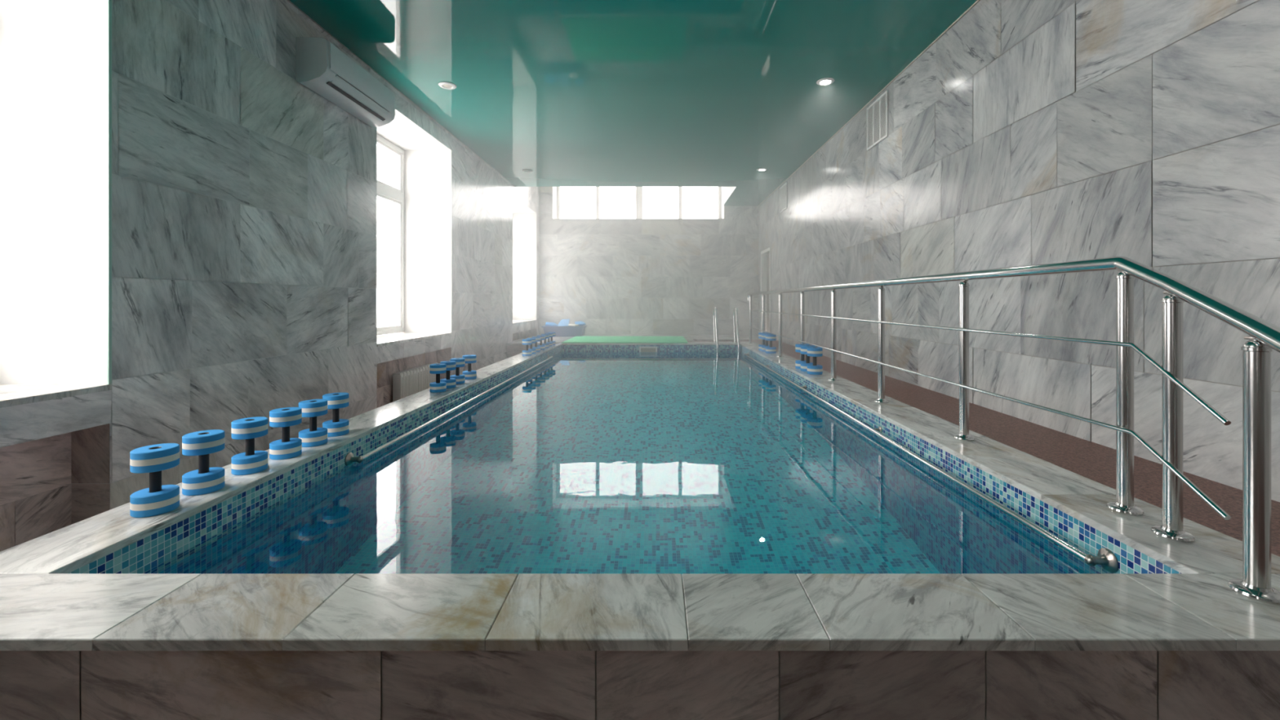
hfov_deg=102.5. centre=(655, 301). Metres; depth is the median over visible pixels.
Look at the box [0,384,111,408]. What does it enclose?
windowsill
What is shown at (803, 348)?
dumbbell
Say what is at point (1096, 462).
baseboard
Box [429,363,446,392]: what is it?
dumbbell
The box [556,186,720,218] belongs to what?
window
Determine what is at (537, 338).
dumbbell
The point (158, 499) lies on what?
dumbbell
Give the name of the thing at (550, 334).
dumbbell
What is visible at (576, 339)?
exercise mat
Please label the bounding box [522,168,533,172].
recessed light
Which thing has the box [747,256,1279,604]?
handrail
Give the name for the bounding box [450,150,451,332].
trim
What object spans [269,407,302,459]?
dumbbell
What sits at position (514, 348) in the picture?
deck
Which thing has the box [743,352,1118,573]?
grab rail
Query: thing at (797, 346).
dumbbell
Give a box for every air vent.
[779,182,786,213]
[866,89,888,150]
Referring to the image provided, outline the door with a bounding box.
[760,247,770,332]
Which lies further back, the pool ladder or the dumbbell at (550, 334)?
the pool ladder
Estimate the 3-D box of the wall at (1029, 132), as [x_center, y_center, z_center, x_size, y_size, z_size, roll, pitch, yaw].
[2.648,-0.900,4.150,0.304,4.800,16.700,0,0,0]
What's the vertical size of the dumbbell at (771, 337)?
0.289 m
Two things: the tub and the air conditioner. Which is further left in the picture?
the air conditioner
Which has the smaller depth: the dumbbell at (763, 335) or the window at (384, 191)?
the window at (384, 191)
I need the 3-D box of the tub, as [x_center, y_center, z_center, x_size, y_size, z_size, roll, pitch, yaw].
[-2.120,0.679,11.960,0.970,0.240,0.570,0,0,0]
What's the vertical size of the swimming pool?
1.600 m
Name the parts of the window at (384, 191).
sash, frame, sill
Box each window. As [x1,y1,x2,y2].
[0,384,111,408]
[376,133,452,346]
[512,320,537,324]
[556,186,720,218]
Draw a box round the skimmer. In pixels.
[639,346,657,351]
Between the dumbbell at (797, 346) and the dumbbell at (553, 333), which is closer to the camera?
the dumbbell at (797, 346)
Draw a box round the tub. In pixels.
[541,324,587,336]
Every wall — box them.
[0,0,538,551]
[538,186,759,334]
[758,0,1279,502]
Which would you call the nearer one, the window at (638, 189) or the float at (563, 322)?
the float at (563, 322)
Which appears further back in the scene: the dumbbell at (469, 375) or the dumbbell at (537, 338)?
the dumbbell at (537, 338)
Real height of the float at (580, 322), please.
0.100 m
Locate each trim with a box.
[106,0,111,384]
[287,0,515,186]
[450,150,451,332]
[758,0,979,205]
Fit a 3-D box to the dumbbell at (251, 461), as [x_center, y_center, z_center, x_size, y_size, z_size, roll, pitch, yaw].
[-1.922,0.679,2.430,0.137,0.240,0.137,0,0,31]
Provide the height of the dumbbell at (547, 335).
0.240 m
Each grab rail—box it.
[344,355,553,466]
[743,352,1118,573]
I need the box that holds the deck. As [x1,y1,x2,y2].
[506,334,761,358]
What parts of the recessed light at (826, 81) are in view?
lamp glass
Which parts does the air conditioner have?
panel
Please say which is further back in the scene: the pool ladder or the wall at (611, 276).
the wall at (611, 276)
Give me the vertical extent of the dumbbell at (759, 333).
0.289 m
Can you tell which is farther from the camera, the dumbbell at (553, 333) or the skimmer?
the skimmer
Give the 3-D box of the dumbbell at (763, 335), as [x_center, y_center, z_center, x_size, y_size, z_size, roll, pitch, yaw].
[1.780,0.655,8.240,0.164,0.289,0.164,0,0,-34]
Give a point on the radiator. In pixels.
(408, 382)
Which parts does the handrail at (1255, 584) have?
post, post, post, post, post, post, post, rail, rail, rail, post, post, post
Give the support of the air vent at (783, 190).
in the wall at (1029, 132)
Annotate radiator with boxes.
[392,362,438,401]
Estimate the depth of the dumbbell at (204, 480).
2.14 m
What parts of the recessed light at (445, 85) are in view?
lamp glass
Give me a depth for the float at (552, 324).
11.81 m
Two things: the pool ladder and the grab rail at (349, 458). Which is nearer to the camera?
the grab rail at (349, 458)
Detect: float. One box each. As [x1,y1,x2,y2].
[545,322,557,326]
[556,319,569,326]
[568,324,578,326]
[574,320,585,325]
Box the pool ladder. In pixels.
[713,306,739,351]
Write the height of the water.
0.001 m
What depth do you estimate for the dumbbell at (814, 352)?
5.64 m
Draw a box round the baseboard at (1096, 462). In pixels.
[694,339,1279,556]
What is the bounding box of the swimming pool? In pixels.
[0,342,1279,719]
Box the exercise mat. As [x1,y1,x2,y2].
[561,336,688,342]
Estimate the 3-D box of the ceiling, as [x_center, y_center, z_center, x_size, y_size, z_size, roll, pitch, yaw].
[-0.410,-2.893,4.300,6.420,1.115,17.000,0,0,0]
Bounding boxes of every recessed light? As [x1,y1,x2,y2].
[438,81,456,89]
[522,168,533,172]
[756,168,767,171]
[816,77,834,85]
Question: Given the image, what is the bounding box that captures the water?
[142,351,1115,573]
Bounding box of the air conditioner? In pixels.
[295,37,395,127]
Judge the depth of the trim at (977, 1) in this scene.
5.34 m
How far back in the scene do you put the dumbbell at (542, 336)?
8.50 m
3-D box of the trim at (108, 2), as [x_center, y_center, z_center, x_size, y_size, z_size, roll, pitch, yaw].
[-2.849,-0.840,2.676,0.010,2.540,0.016,0,0,0]
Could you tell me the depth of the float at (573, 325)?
11.74 m
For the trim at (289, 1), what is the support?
attached to the wall at (244, 198)
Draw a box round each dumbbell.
[129,443,179,517]
[182,429,224,495]
[231,417,267,475]
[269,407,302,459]
[298,399,327,447]
[322,392,349,436]
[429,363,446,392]
[440,360,456,388]
[449,358,465,384]
[462,355,476,379]
[522,338,531,355]
[526,337,535,354]
[531,336,540,351]
[537,334,545,350]
[541,333,549,348]
[545,333,552,346]
[547,332,555,345]
[758,332,768,351]
[761,333,769,351]
[765,333,776,353]
[795,343,809,368]
[800,345,815,371]
[807,346,822,374]
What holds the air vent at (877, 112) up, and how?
in the wall at (1029, 132)
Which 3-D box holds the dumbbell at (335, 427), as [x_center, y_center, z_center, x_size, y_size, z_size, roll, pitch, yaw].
[-1.933,0.679,3.100,0.137,0.240,0.137,0,0,-12]
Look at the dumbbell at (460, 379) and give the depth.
4.99 m
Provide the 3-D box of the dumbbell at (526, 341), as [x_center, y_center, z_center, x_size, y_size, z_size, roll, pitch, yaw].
[-1.915,0.679,7.620,0.137,0.240,0.137,0,0,-25]
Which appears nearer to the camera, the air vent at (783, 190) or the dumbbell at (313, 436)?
the dumbbell at (313, 436)
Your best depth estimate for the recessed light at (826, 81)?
5.42 m
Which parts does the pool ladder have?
rail, rail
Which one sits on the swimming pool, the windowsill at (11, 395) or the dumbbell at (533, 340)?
the dumbbell at (533, 340)
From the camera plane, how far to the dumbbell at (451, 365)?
4.75 m
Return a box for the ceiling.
[289,0,977,205]
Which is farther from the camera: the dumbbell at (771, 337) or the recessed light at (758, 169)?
the recessed light at (758, 169)
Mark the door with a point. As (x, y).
(766, 254)
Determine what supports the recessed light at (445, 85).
in the ceiling
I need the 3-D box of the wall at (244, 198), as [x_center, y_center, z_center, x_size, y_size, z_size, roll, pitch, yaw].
[-3.233,-0.900,4.150,0.774,4.800,16.700,0,0,0]

